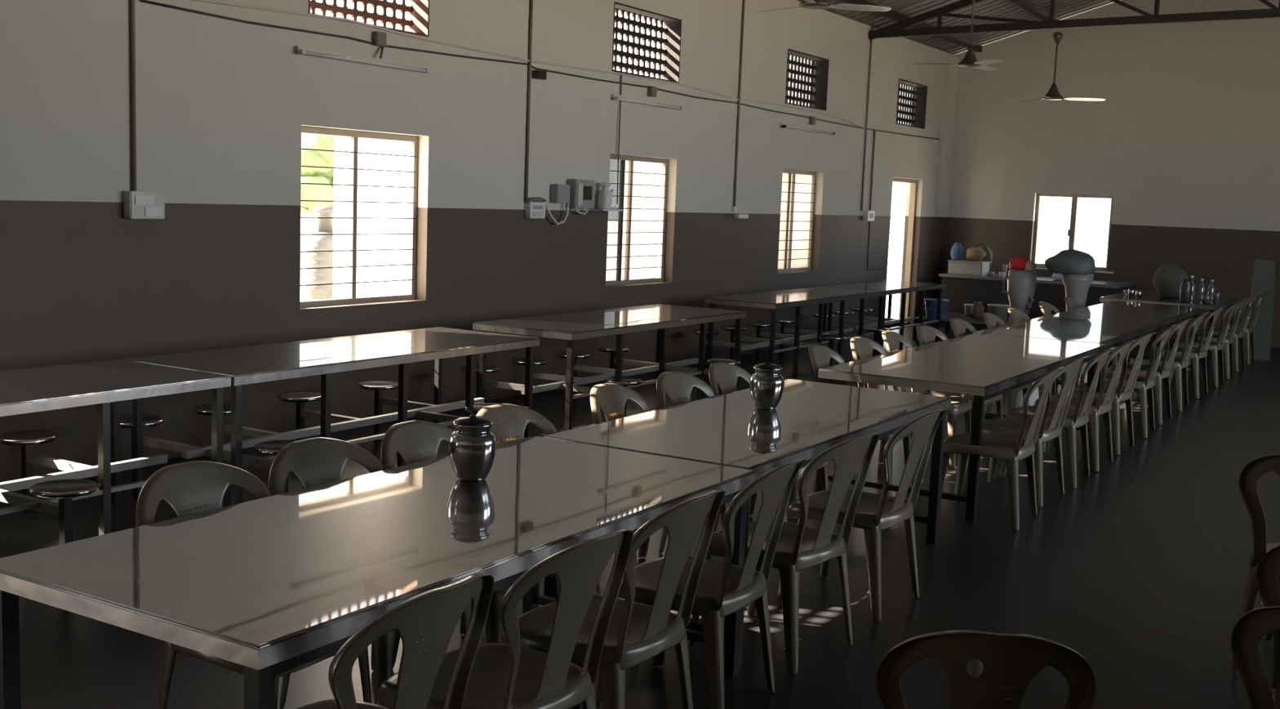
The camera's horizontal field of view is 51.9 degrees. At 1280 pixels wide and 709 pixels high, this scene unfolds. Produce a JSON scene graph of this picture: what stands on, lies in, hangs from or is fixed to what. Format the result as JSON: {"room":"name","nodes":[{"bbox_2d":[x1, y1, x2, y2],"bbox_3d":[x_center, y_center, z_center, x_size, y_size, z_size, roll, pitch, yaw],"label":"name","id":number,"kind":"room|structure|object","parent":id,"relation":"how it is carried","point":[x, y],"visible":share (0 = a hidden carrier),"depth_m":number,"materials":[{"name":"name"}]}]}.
{"room":"eatery","nodes":[
{"label":"eatery","id":0,"kind":"room"},
{"bbox_2d":[0,0,954,482],"bbox_3d":[-1.278,-1.587,10.436,0.230,3.943,22.655,6,8,31],"label":"wall","id":1,"kind":"structure","parent":0,"point":[222,105],"depth_m":9.69,"materials":[{"name":"paint"}]},
{"bbox_2d":[130,0,136,191],"bbox_3d":[-2.872,-2.092,7.442,0.023,2.323,0.024,6,8,31],"label":"conduit","id":2,"kind":"object","parent":1,"relation":"attached to","point":[132,2],"visible":1,"depth_m":7.51,"materials":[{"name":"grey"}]},
{"bbox_2d":[123,191,164,218],"bbox_3d":[-2.873,-0.866,7.626,0.075,0.157,0.240,6,8,31],"label":"switch box","id":3,"kind":"object","parent":1,"relation":"attached to","point":[136,204],"visible":1,"depth_m":7.58,"materials":[{"name":"beige plastic"}]},
{"bbox_2d":[294,45,429,72],"bbox_3d":[-1.887,-2.025,9.051,0.071,0.052,1.253,6,8,31],"label":"tube light","id":4,"kind":"object","parent":1,"relation":"attached to","point":[301,50],"visible":1,"depth_m":8.98,"materials":[{"name":"beige plastic"}]},
{"bbox_2d":[300,125,426,311],"bbox_3d":[-1.992,-0.960,9.310,0.170,1.232,1.275,6,8,31],"label":"window","id":5,"kind":"structure","parent":1,"relation":"in","point":[375,184],"depth_m":9.47,"materials":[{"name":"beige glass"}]},
{"bbox_2d":[308,0,429,36],"bbox_3d":[-1.929,-2.582,9.133,0.192,0.605,1.198,6,8,31],"label":"air vent","id":6,"kind":"object","parent":1,"relation":"in","point":[418,22],"visible":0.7,"depth_m":9.45,"materials":[{"name":"brown concrete"}]},
{"bbox_2d":[372,31,386,58],"bbox_3d":[-1.807,-2.151,9.161,0.071,0.183,0.105,6,8,31],"label":"junction box","id":7,"kind":"object","parent":1,"relation":"attached to","point":[379,38],"depth_m":9.14,"materials":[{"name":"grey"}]},
{"bbox_2d":[192,0,865,128],"bbox_3d":[0.050,-2.514,12.216,0.018,0.158,10.884,6,8,31],"label":"cable","id":8,"kind":"object","parent":1,"relation":"attached to","point":[205,1],"visible":1,"depth_m":10.07,"materials":[{"name":"grey plastic"}]},
{"bbox_2d":[524,0,533,200],"bbox_3d":[-0.890,-2.412,10.668,0.023,2.313,0.024,6,8,31],"label":"conduit","id":9,"kind":"object","parent":1,"relation":"attached to","point":[531,1],"visible":1,"depth_m":10.70,"materials":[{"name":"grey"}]},
{"bbox_2d":[524,196,546,217],"bbox_3d":[-0.856,-1.216,10.893,0.089,0.175,0.253,6,8,31],"label":"switch box","id":10,"kind":"object","parent":1,"relation":"attached to","point":[535,207],"visible":1,"depth_m":10.84,"materials":[{"name":"white plastic"}]},
{"bbox_2d":[140,0,939,139],"bbox_3d":[0.774,-2.588,13.407,0.016,0.076,13.895,6,8,31],"label":"cable","id":11,"kind":"object","parent":1,"relation":"attached to","point":[141,1],"visible":1,"depth_m":9.86,"materials":[{"name":"grey plastic"}]},
{"bbox_2d":[550,183,570,203],"bbox_3d":[-0.678,-1.367,11.169,0.079,0.155,0.190,6,8,31],"label":"wall box","id":12,"kind":"object","parent":1,"relation":"attached to","point":[558,193],"visible":1,"depth_m":11.11,"materials":[{"name":"grey"}]},
{"bbox_2d":[566,178,595,208],"bbox_3d":[-0.512,-1.392,11.412,0.107,0.250,0.300,6,8,31],"label":"meter box","id":13,"kind":"object","parent":1,"relation":"attached to","point":[581,191],"visible":0.98,"depth_m":11.33,"materials":[{"name":"grey"}]},
{"bbox_2d":[589,208,622,210],"bbox_3d":[-0.308,-1.288,11.709,0.169,0.014,0.320,6,8,31],"label":"wall shelf","id":14,"kind":"object","parent":1,"relation":"attached to","point":[594,209],"visible":0.79,"depth_m":11.60,"materials":[{"name":"white plastic"}]},
{"bbox_2d":[598,182,613,208],"bbox_3d":[-0.291,-1.413,11.716,0.120,0.232,0.191,6,8,31],"label":"bottle","id":15,"kind":"object","parent":14,"relation":"on","point":[605,196],"visible":1,"depth_m":11.64,"materials":[{"name":"plastic"}]},
{"bbox_2d":[605,154,671,288],"bbox_3d":[-0.049,-1.264,12.476,0.170,1.221,1.209,6,8,31],"label":"window","id":16,"kind":"structure","parent":1,"relation":"in","point":[642,193],"depth_m":12.63,"materials":[{"name":"grey glass"}]},
{"bbox_2d":[611,1,681,83],"bbox_3d":[-0.005,-2.888,12.265,0.192,0.605,1.209,6,8,31],"label":"air vent","id":17,"kind":"object","parent":1,"relation":"in","point":[672,29],"visible":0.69,"depth_m":12.47,"materials":[{"name":"concrete"}]},
{"bbox_2d":[610,93,683,110],"bbox_3d":[0.080,-2.348,12.252,0.071,0.052,1.187,6,8,31],"label":"tube light","id":18,"kind":"object","parent":1,"relation":"attached to","point":[616,97],"visible":1,"depth_m":12.19,"materials":[{"name":"beige plastic"}]},
{"bbox_2d":[733,0,745,212],"bbox_3d":[1.046,-2.690,13.826,0.023,2.373,0.024,6,8,31],"label":"conduit","id":19,"kind":"object","parent":1,"relation":"attached to","point":[744,1],"visible":1,"depth_m":13.82,"materials":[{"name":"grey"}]},
{"bbox_2d":[777,168,818,274],"bbox_3d":[1.828,-1.567,15.530,0.170,1.210,1.160,6,8,31],"label":"window","id":20,"kind":"structure","parent":1,"relation":"in","point":[798,187],"depth_m":15.66,"materials":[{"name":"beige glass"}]},
{"bbox_2d":[785,48,829,111],"bbox_3d":[1.866,-3.185,15.313,0.192,0.605,1.155,6,8,31],"label":"air vent","id":21,"kind":"object","parent":1,"relation":"in","point":[819,75],"visible":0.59,"depth_m":15.60,"materials":[{"name":"concrete"}]},
{"bbox_2d":[779,122,835,134],"bbox_3d":[1.962,-2.626,15.321,0.071,0.052,1.396,6,8,31],"label":"tube light","id":22,"kind":"object","parent":1,"relation":"attached to","point":[784,125],"visible":1,"depth_m":15.23,"materials":[{"name":"beige plastic"}]},
{"bbox_2d":[860,26,873,210],"bbox_3d":[2.908,-3.011,16.855,0.023,2.323,0.024,6,8,31],"label":"conduit","id":23,"kind":"object","parent":1,"relation":"attached to","point":[872,28],"visible":1,"depth_m":16.85,"materials":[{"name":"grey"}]},
{"bbox_2d":[893,177,917,323],"bbox_3d":[3.612,-1.444,18.579,0.080,2.074,1.198,6,8,31],"label":"door","id":24,"kind":"structure","parent":1,"relation":"in","point":[913,183],"depth_m":19.01,"materials":[{"name":"wood"}]},
{"bbox_2d":[895,78,927,128],"bbox_3d":[3.695,-3.476,18.291,0.192,0.605,1.154,6,8,31],"label":"air vent","id":25,"kind":"object","parent":1,"relation":"in","point":[917,103],"visible":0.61,"depth_m":18.65,"materials":[{"name":"metal"}]},
{"bbox_2d":[933,54,959,217],"bbox_3d":[4.543,-3.219,19.493,0.070,2.354,0.460,6,8,31],"label":"pillar","id":26,"kind":"structure","parent":1,"relation":"attached to","point":[949,83],"depth_m":19.41,"materials":[{"name":"paint"}]},
{"bbox_2d":[867,0,1279,39],"bbox_3d":[7.626,-4.329,13.771,11.006,1.733,0.065,6,8,31],"label":"roof truss","id":27,"kind":"object","parent":1,"relation":"attached to","point":[897,29],"visible":1,"depth_m":15.54,"materials":[{"name":"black metal"}]},
{"bbox_2d":[1018,31,1106,101],"bbox_3d":[4.872,-3.393,15.421,1.064,0.785,0.976,6,8,31],"label":"ceiling fan","id":28,"kind":"object","parent":27,"relation":"hanging from","point":[1053,94],"visible":1,"depth_m":15.51,"materials":[{"name":"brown metal"}]},
{"bbox_2d":[0,322,1279,708],"bbox_3d":[3.370,0.986,7.697,11.460,0.150,22.885,6,8,31],"label":"floor","id":29,"kind":"structure","parent":0,"point":[1140,568],"depth_m":5.96,"materials":[{"name":"stone"}]},
{"bbox_2d":[0,359,231,544],"bbox_3d":[-3.059,0.546,5.553,1.364,0.750,2.650,6,8,31],"label":"table","id":30,"kind":"object","parent":29,"relation":"on","point":[104,384],"visible":1,"depth_m":6.04,"materials":[{"name":"silver metal"}]},
{"bbox_2d":[135,460,372,708],"bbox_3d":[-1.151,0.774,3.881,0.622,0.839,0.510,7,8,32],"label":"plastic chair","id":31,"kind":"object","parent":29,"relation":"on","point":[184,486],"visible":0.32,"depth_m":3.92,"materials":[{"name":"brown"}]},
{"bbox_2d":[120,326,539,505],"bbox_3d":[-1.693,0.329,7.778,1.364,0.750,2.550,6,8,31],"label":"table","id":32,"kind":"object","parent":29,"relation":"on","point":[251,364],"visible":0.75,"depth_m":7.47,"materials":[{"name":"silver metal"}]},
{"bbox_2d":[268,436,472,708],"bbox_3d":[-0.894,0.732,4.312,0.622,0.839,0.510,7,8,35],"label":"plastic chair","id":33,"kind":"object","parent":29,"relation":"on","point":[317,458],"visible":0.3,"depth_m":4.36,"materials":[{"name":"brown"}]},
{"bbox_2d":[0,435,755,708],"bbox_3d":[-0.616,0.831,3.974,0.970,0.750,2.290,6,8,31],"label":"dining table","id":34,"kind":"object","parent":29,"relation":"on","point":[272,585],"visible":0.91,"depth_m":3.45,"materials":[{"name":"silver metal"}]},
{"bbox_2d":[448,414,496,481],"bbox_3d":[-0.552,0.304,4.325,0.158,0.214,0.158,6,8,31],"label":"jug","id":35,"kind":"object","parent":34,"relation":"on","point":[472,446],"visible":1,"depth_m":4.27,"materials":[{"name":"grey"}]},
{"bbox_2d":[295,573,493,708],"bbox_3d":[-0.653,0.885,2.994,0.622,0.869,0.510,7,8,32],"label":"plastic chair","id":36,"kind":"object","parent":29,"relation":"on","point":[438,611],"visible":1,"depth_m":2.83,"materials":[{"name":"brown"}]},
{"bbox_2d":[380,419,559,666],"bbox_3d":[-0.611,0.692,4.735,0.622,0.839,0.510,6,8,27],"label":"plastic chair","id":37,"kind":"object","parent":29,"relation":"on","point":[415,439],"visible":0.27,"depth_m":4.76,"materials":[{"name":"brown"}]},
{"bbox_2d":[376,528,633,708],"bbox_3d":[-0.340,0.843,3.441,0.622,0.869,0.510,7,8,35],"label":"plastic chair","id":38,"kind":"object","parent":29,"relation":"on","point":[509,674],"visible":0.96,"depth_m":3.34,"materials":[{"name":"brown"}]},
{"bbox_2d":[475,403,636,597],"bbox_3d":[-0.354,0.650,5.162,0.622,0.839,0.510,7,9,36],"label":"plastic chair","id":39,"kind":"object","parent":29,"relation":"on","point":[508,420],"visible":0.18,"depth_m":5.30,"materials":[{"name":"brown"}]},
{"bbox_2d":[462,303,746,431],"bbox_3d":[-0.157,0.074,10.366,1.364,0.750,2.630,6,8,31],"label":"table","id":40,"kind":"object","parent":29,"relation":"on","point":[571,326],"visible":0.86,"depth_m":10.04,"materials":[{"name":"silver metal"}]},
{"bbox_2d":[499,489,725,708],"bbox_3d":[-0.079,0.797,3.909,0.622,0.869,0.510,6,8,29],"label":"plastic chair","id":41,"kind":"object","parent":29,"relation":"on","point":[637,632],"visible":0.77,"depth_m":3.79,"materials":[{"name":"brown"}]},
{"bbox_2d":[590,382,728,557],"bbox_3d":[0.078,0.577,5.900,0.622,0.839,0.510,5,8,25],"label":"plastic chair","id":42,"kind":"object","parent":29,"relation":"on","point":[611,397],"visible":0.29,"depth_m":5.99,"materials":[{"name":"brown"}]},
{"bbox_2d":[595,457,806,708],"bbox_3d":[0.220,0.748,4.407,0.622,0.869,0.510,6,8,26],"label":"plastic chair","id":43,"kind":"object","parent":29,"relation":"on","point":[725,588],"visible":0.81,"depth_m":4.28,"materials":[{"name":"brown"}]},
{"bbox_2d":[656,370,786,552],"bbox_3d":[0.372,0.533,6.353,0.622,0.839,0.510,7,8,35],"label":"plastic chair","id":44,"kind":"object","parent":29,"relation":"on","point":[678,385],"visible":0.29,"depth_m":6.45,"materials":[{"name":"brown"}]},
{"bbox_2d":[542,378,951,665],"bbox_3d":[0.579,0.639,5.930,0.900,0.750,2.270,6,8,31],"label":"dining table","id":45,"kind":"object","parent":29,"relation":"on","point":[810,418],"visible":0.65,"depth_m":5.63,"materials":[{"name":"silver metal"}]},
{"bbox_2d":[749,361,784,408],"bbox_3d":[0.582,0.140,6.038,0.158,0.214,0.158,6,8,31],"label":"jug","id":46,"kind":"object","parent":45,"relation":"on","point":[766,384],"visible":1,"depth_m":5.98,"materials":[{"name":"grey"}]},
{"bbox_2d":[708,361,828,531],"bbox_3d":[0.652,0.488,6.813,0.622,0.839,0.510,6,8,27],"label":"plastic chair","id":47,"kind":"object","parent":29,"relation":"on","point":[726,375],"visible":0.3,"depth_m":6.88,"materials":[{"name":"brown"}]},
{"bbox_2d":[688,433,879,675],"bbox_3d":[0.572,0.692,4.981,0.622,0.869,0.510,8,9,39],"label":"plastic chair","id":48,"kind":"object","parent":29,"relation":"on","point":[800,546],"visible":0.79,"depth_m":4.82,"materials":[{"name":"brown"}]},
{"bbox_2d":[691,285,889,377],"bbox_3d":[1.672,-0.253,13.638,1.364,0.750,2.850,6,8,31],"label":"table","id":49,"kind":"object","parent":29,"relation":"on","point":[822,295],"visible":0.9,"depth_m":13.28,"materials":[{"name":"silver metal"}]},
{"bbox_2d":[808,344,911,495],"bbox_3d":[1.299,0.389,7.840,0.622,0.839,0.510,5,8,25],"label":"plastic chair","id":50,"kind":"object","parent":29,"relation":"on","point":[820,355],"visible":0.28,"depth_m":7.88,"materials":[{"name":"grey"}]},
{"bbox_2d":[777,408,947,622],"bbox_3d":[0.971,0.630,5.618,0.622,0.869,0.510,7,8,35],"label":"plastic chair","id":51,"kind":"object","parent":29,"relation":"on","point":[875,513],"visible":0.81,"depth_m":5.47,"materials":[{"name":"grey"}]},
{"bbox_2d":[811,280,945,354],"bbox_3d":[2.812,-0.473,15.820,1.042,0.750,2.020,6,8,31],"label":"table","id":52,"kind":"object","parent":29,"relation":"on","point":[891,286],"visible":0.72,"depth_m":15.73,"materials":[{"name":"silver metal"}]},
{"bbox_2d":[849,336,947,483],"bbox_3d":[1.629,0.335,8.388,0.622,0.839,0.510,7,8,35],"label":"plastic chair","id":53,"kind":"object","parent":29,"relation":"on","point":[864,346],"visible":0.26,"depth_m":8.49,"materials":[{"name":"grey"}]},
{"bbox_2d":[881,330,972,467],"bbox_3d":[1.931,0.283,8.915,0.622,0.839,0.510,6,8,26],"label":"plastic chair","id":54,"kind":"object","parent":29,"relation":"on","point":[959,405],"visible":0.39,"depth_m":8.88,"materials":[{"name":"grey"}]},
{"bbox_2d":[915,324,1003,426],"bbox_3d":[2.272,0.235,9.415,0.622,0.839,0.510,6,8,32],"label":"plastic chair","id":55,"kind":"object","parent":29,"relation":"on","point":[927,334],"visible":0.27,"depth_m":9.42,"materials":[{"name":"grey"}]},
{"bbox_2d":[815,332,1107,521],"bbox_3d":[2.208,0.375,8.631,0.970,0.750,3.000,6,8,31],"label":"dining table","id":56,"kind":"object","parent":29,"relation":"on","point":[983,366],"visible":0.8,"depth_m":7.85,"materials":[{"name":"silver metal"}]},
{"bbox_2d":[912,311,1031,339],"bbox_3d":[4.306,-0.328,17.048,1.170,0.280,1.400,6,8,31],"label":"bench","id":57,"kind":"object","parent":29,"relation":"on","point":[981,322],"visible":0.46,"depth_m":16.76,"materials":[{"name":"grey"}]},
{"bbox_2d":[924,297,948,318],"bbox_3d":[3.795,-0.587,16.863,0.307,0.237,0.310,6,8,31],"label":"bucket","id":58,"kind":"object","parent":57,"relation":"on","point":[931,304],"visible":0.84,"depth_m":16.77,"materials":[{"name":"blue plastic"}]},
{"bbox_2d":[986,303,1009,319],"bbox_3d":[4.618,-0.543,16.953,0.286,0.192,0.286,6,8,31],"label":"bucket","id":59,"kind":"object","parent":57,"relation":"on","point":[1000,310],"visible":0.87,"depth_m":16.85,"materials":[{"name":"white plastic"}]},
{"bbox_2d":[875,629,1096,708],"bbox_3d":[0.729,0.946,2.933,0.466,0.869,0.638,3,7,6],"label":"plastic chair","id":60,"kind":"object","parent":29,"relation":"on","point":[966,655],"visible":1,"depth_m":2.66,"materials":[{"name":"brown"}]},
{"bbox_2d":[949,317,1030,423],"bbox_3d":[2.684,0.161,10.152,0.622,0.839,0.510,6,8,29],"label":"plastic chair","id":61,"kind":"object","parent":29,"relation":"on","point":[958,326],"visible":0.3,"depth_m":10.13,"materials":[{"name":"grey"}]},
{"bbox_2d":[940,366,1066,530],"bbox_3d":[1.979,0.474,7.221,0.622,0.869,0.510,6,8,27],"label":"plastic chair","id":62,"kind":"object","parent":29,"relation":"on","point":[1011,449],"visible":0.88,"depth_m":7.10,"materials":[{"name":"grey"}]},
{"bbox_2d":[982,311,1055,413],"bbox_3d":[3.110,0.096,10.824,0.622,0.839,0.510,6,8,27],"label":"plastic chair","id":63,"kind":"object","parent":29,"relation":"on","point":[990,319],"visible":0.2,"depth_m":10.90,"materials":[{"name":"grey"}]},
{"bbox_2d":[1001,268,1036,323],"bbox_3d":[4.471,-0.499,15.517,0.395,1.000,0.330,6,8,31],"label":"drum","id":64,"kind":"object","parent":29,"relation":"on","point":[1021,283],"visible":0.48,"depth_m":15.36,"materials":[{"name":"grey"}]},
{"bbox_2d":[1008,255,1030,270],"bbox_3d":[4.474,-1.081,15.467,0.257,0.163,0.251,6,8,31],"label":"cloth","id":65,"kind":"object","parent":64,"relation":"on","point":[1016,263],"visible":0.94,"depth_m":15.38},
{"bbox_2d":[963,355,1089,506],"bbox_3d":[2.312,0.415,7.811,0.622,0.869,0.510,7,9,36],"label":"plastic chair","id":66,"kind":"object","parent":29,"relation":"on","point":[1007,426],"visible":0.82,"depth_m":7.69,"materials":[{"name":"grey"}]},
{"bbox_2d":[938,272,1132,330],"bbox_3d":[5.501,-0.691,18.427,2.440,0.760,0.950,6,8,31],"label":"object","id":67,"kind":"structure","parent":29,"relation":"on","point":[959,290],"depth_m":18.22,"materials":[{"name":"grey"}]},
{"bbox_2d":[947,259,991,275],"bbox_3d":[4.682,-1.238,18.729,0.510,0.190,0.380,6,8,31],"label":"storage box","id":68,"kind":"object","parent":67,"relation":"on","point":[962,266],"visible":0.89,"depth_m":18.58,"materials":[{"name":"grey"}]},
{"bbox_2d":[965,245,986,261],"bbox_3d":[4.755,-1.430,18.633,0.290,0.217,0.250,6,8,31],"label":"sack","id":69,"kind":"object","parent":68,"relation":"on","point":[974,253],"visible":1,"depth_m":18.57,"materials":[{"name":"fabric"}]},
{"bbox_2d":[938,272,1132,288],"bbox_3d":[5.515,-1.048,18.384,2.440,0.040,0.950,6,8,31],"label":"countertop","id":70,"kind":"structure","parent":67,"relation":"on","point":[996,277],"depth_m":18.13,"materials":[{"name":"grey stone"}]},
{"bbox_2d":[1008,307,1078,399],"bbox_3d":[3.480,0.041,11.400,0.622,0.839,0.510,7,8,33],"label":"plastic chair","id":71,"kind":"object","parent":29,"relation":"on","point":[1015,314],"visible":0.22,"depth_m":11.47,"materials":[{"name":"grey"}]},
{"bbox_2d":[999,346,1116,488],"bbox_3d":[2.659,0.364,8.346,0.622,0.869,0.510,6,8,27],"label":"plastic chair","id":72,"kind":"object","parent":29,"relation":"on","point":[1075,418],"visible":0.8,"depth_m":8.18,"materials":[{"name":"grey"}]},
{"bbox_2d":[972,313,1160,442],"bbox_3d":[3.600,0.141,11.003,0.940,0.750,2.480,6,8,31],"label":"dining table","id":73,"kind":"object","parent":29,"relation":"on","point":[1113,332],"visible":0.52,"depth_m":10.77,"materials":[{"name":"silver metal"}]},
{"bbox_2d":[1062,273,1093,311],"bbox_3d":[4.954,-0.417,14.992,0.340,1.000,0.340,6,8,31],"label":"drum","id":74,"kind":"object","parent":29,"relation":"on","point":[1077,286],"visible":0.44,"depth_m":14.85,"materials":[{"name":"grey"}]},
{"bbox_2d":[1044,248,1095,274],"bbox_3d":[4.913,-1.061,14.970,0.556,0.278,0.455,6,8,31],"label":"tarpaulin","id":75,"kind":"object","parent":74,"relation":"on","point":[1068,261],"visible":1,"depth_m":14.80,"materials":[{"name":"grey"}]},
{"bbox_2d":[1033,339,1137,471],"bbox_3d":[3.007,0.309,8.908,0.622,0.869,0.510,7,8,33],"label":"plastic chair","id":76,"kind":"object","parent":29,"relation":"on","point":[1099,406],"visible":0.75,"depth_m":8.72,"materials":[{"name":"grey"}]},
{"bbox_2d":[1063,297,1123,379],"bbox_3d":[4.520,-0.127,13.115,0.622,0.839,0.510,6,8,27],"label":"plastic chair","id":77,"kind":"object","parent":29,"relation":"on","point":[1070,302],"visible":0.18,"depth_m":13.16,"materials":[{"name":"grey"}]},
{"bbox_2d":[1052,332,1156,454],"bbox_3d":[3.379,0.247,9.536,0.622,0.869,0.510,6,8,31],"label":"plastic chair","id":78,"kind":"object","parent":29,"relation":"on","point":[1121,393],"visible":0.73,"depth_m":9.36,"materials":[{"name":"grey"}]},
{"bbox_2d":[1055,300,1203,393],"bbox_3d":[4.903,-0.069,13.144,0.920,0.750,2.510,6,8,31],"label":"dining table","id":79,"kind":"object","parent":29,"relation":"on","point":[1168,315],"visible":0.61,"depth_m":12.97,"materials":[{"name":"silver metal"}]},
{"bbox_2d":[1101,324,1178,438],"bbox_3d":[3.832,0.177,10.259,0.622,0.869,0.510,6,8,26],"label":"plastic chair","id":80,"kind":"object","parent":29,"relation":"on","point":[1144,384],"visible":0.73,"depth_m":10.05,"materials":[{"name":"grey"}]},
{"bbox_2d":[1102,317,1192,424],"bbox_3d":[4.231,0.109,10.945,0.622,0.869,0.510,6,8,29],"label":"plastic chair","id":81,"kind":"object","parent":29,"relation":"on","point":[1162,372],"visible":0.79,"depth_m":10.76,"materials":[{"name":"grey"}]},
{"bbox_2d":[1124,311,1209,411],"bbox_3d":[4.709,0.033,11.725,0.622,0.869,0.510,6,8,31],"label":"plastic chair","id":82,"kind":"object","parent":29,"relation":"on","point":[1180,365],"visible":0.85,"depth_m":11.53,"materials":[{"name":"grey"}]},
{"bbox_2d":[1099,291,1238,373],"bbox_3d":[6.187,-0.293,15.396,1.230,0.750,1.750,6,8,31],"label":"dining table","id":83,"kind":"object","parent":29,"relation":"on","point":[1147,296],"visible":0.48,"depth_m":14.82,"materials":[{"name":"silver metal"}]},
{"bbox_2d":[1151,262,1188,297],"bbox_3d":[6.174,-0.864,15.303,0.407,0.403,0.350,6,8,31],"label":"sack","id":84,"kind":"object","parent":83,"relation":"on","point":[1167,279],"visible":0.88,"depth_m":15.20,"materials":[{"name":"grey fabric"}]},
{"bbox_2d":[1179,278,1192,302],"bbox_3d":[6.064,-0.711,14.600,0.130,0.260,0.130,6,8,31],"label":"jug","id":85,"kind":"object","parent":83,"relation":"on","point":[1186,286],"visible":1,"depth_m":14.55,"materials":[{"name":"grey"}]},
{"bbox_2d":[1155,306,1226,399],"bbox_3d":[5.225,-0.048,12.554,0.622,0.869,0.510,6,8,31],"label":"plastic chair","id":86,"kind":"object","parent":29,"relation":"on","point":[1195,354],"visible":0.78,"depth_m":12.36,"materials":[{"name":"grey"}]},
{"bbox_2d":[1169,301,1242,387],"bbox_3d":[5.772,-0.130,13.409,0.622,0.869,0.510,7,8,33],"label":"plastic chair","id":87,"kind":"object","parent":29,"relation":"on","point":[1216,348],"visible":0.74,"depth_m":13.22,"materials":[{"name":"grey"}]},
{"bbox_2d":[1186,297,1252,379],"bbox_3d":[6.200,-0.201,14.124,0.622,0.869,0.510,6,8,27],"label":"plastic chair","id":88,"kind":"object","parent":29,"relation":"on","point":[1229,340],"visible":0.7,"depth_m":13.93,"materials":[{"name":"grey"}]},
{"bbox_2d":[1197,293,1261,371],"bbox_3d":[6.637,-0.271,14.845,0.622,0.869,0.510,6,8,31],"label":"plastic chair","id":89,"kind":"object","parent":29,"relation":"on","point":[1239,334],"visible":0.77,"depth_m":14.67,"materials":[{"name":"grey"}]},
{"bbox_2d":[1214,290,1271,364],"bbox_3d":[7.099,-0.342,15.576,0.622,0.869,0.510,7,8,33],"label":"plastic chair","id":90,"kind":"object","parent":29,"relation":"on","point":[1249,331],"visible":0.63,"depth_m":15.36,"materials":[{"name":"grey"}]},
{"bbox_2d":[1231,605,1279,708],"bbox_3d":[1.686,0.968,3.055,0.622,0.869,0.510,-5,10,-44],"label":"plastic chair","id":91,"kind":"object","parent":29,"relation":"on","point":[1248,631],"visible":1,"depth_m":3.04,"materials":[{"name":"brown"}]},
{"bbox_2d":[1231,453,1279,669],"bbox_3d":[2.539,0.772,4.940,0.510,0.869,0.622,7,9,37],"label":"plastic chair","id":92,"kind":"object","parent":29,"relation":"on","point":[1254,469],"visible":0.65,"depth_m":4.92,"materials":[{"name":"brown"}]},
{"bbox_2d":[1244,257,1275,359],"bbox_3d":[7.541,-0.547,15.950,0.280,1.226,0.083,5,7,21],"label":"board","id":93,"kind":"object","parent":29,"relation":"on","point":[1263,281],"visible":0.9,"depth_m":15.92,"materials":[{"name":"grey fabric"}]},
{"bbox_2d":[1255,545,1279,708],"bbox_3d":[2.017,0.909,3.646,0.510,0.869,0.622,9,9,43],"label":"plastic chair","id":94,"kind":"object","parent":29,"relation":"on","point":[1268,570],"visible":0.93,"depth_m":3.64,"materials":[{"name":"brown"}]},
{"bbox_2d":[796,0,1120,54],"bbox_3d":[3.624,-3.825,7.230,11.700,1.790,23.495,6,8,31],"label":"ceiling","id":95,"kind":"structure","parent":0,"point":[1064,9],"depth_m":17.60,"materials":[{"name":"metal"}]},
{"bbox_2d":[758,0,891,12],"bbox_3d":[1.285,-3.313,9.976,1.053,1.307,1.005,6,8,31],"label":"ceiling fan","id":96,"kind":"object","parent":95,"relation":"hanging from","point":[809,4],"visible":1,"depth_m":10.12,"materials":[{"name":"grey metal"}]},
{"bbox_2d":[915,0,1004,71],"bbox_3d":[3.619,-3.740,14.350,1.053,1.193,1.005,6,8,31],"label":"ceiling fan","id":97,"kind":"object","parent":95,"relation":"hanging from","point":[970,60],"visible":1,"depth_m":14.26,"materials":[{"name":"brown metal"}]},
{"bbox_2d":[939,0,1279,347],"bbox_3d":[9.386,-2.802,16.972,11.000,5.593,0.230,6,8,31],"label":"wall","id":98,"kind":"structure","parent":0,"point":[1184,137],"depth_m":18.30,"materials":[{"name":"paint"}]},
{"bbox_2d":[837,0,982,52],"bbox_3d":[-0.838,-3.567,9.837,0.060,0.095,22.405,6,8,31],"label":"roof beam","id":99,"kind":"structure","parent":98,"relation":"attached to","point":[891,15],"depth_m":16.94,"materials":[{"name":"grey metal"}]},
{"bbox_2d":[1003,0,1059,21],"bbox_3d":[0.112,-3.790,9.232,0.060,0.095,22.405,6,8,31],"label":"roof beam","id":100,"kind":"structure","parent":98,"relation":"attached to","point":[1023,5],"depth_m":17.47,"materials":[{"name":"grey metal"}]},
{"bbox_2d":[1031,192,1113,273],"bbox_3d":[6.263,-1.756,18.945,1.195,1.100,0.190,6,8,31],"label":"window","id":101,"kind":"structure","parent":98,"relation":"in","point":[1071,232],"depth_m":18.99,"materials":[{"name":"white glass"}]},
{"label":"outside","id":102,"kind":"structure","parent":0,"visible":0},
{"bbox_2d":[300,212,1107,319],"bbox_3d":[-0.393,0.514,12.067,120.000,0.150,140.000,6,8,31],"label":"ground","id":103,"kind":"structure","parent":102,"point":[1045,251],"depth_m":51.60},
{"bbox_2d":[300,133,333,213],"bbox_3d":[-5.568,-2.480,22.706,1.492,2.862,1.563,3,7,7],"label":"leafy tree","id":104,"kind":"object","parent":103,"relation":"on","point":[314,141],"visible":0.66,"depth_m":22.11,"materials":[{"name":"green plant"}]},
{"bbox_2d":[305,205,333,300],"bbox_3d":[-3.605,-0.847,15.049,0.437,1.690,0.437,-3,9,-39],"label":"statue","id":105,"kind":"object","parent":103,"relation":"on","point":[325,225],"visible":0.55,"depth_m":14.85,"materials":[{"name":"white"}]},
{"bbox_2d":[646,19,811,106],"bbox_3d":[1.521,-2.650,16.942,0.150,5.100,5.400,6,8,31],"label":"wall","id":106,"kind":"structure","parent":103,"relation":"on","point":[790,55],"depth_m":17.35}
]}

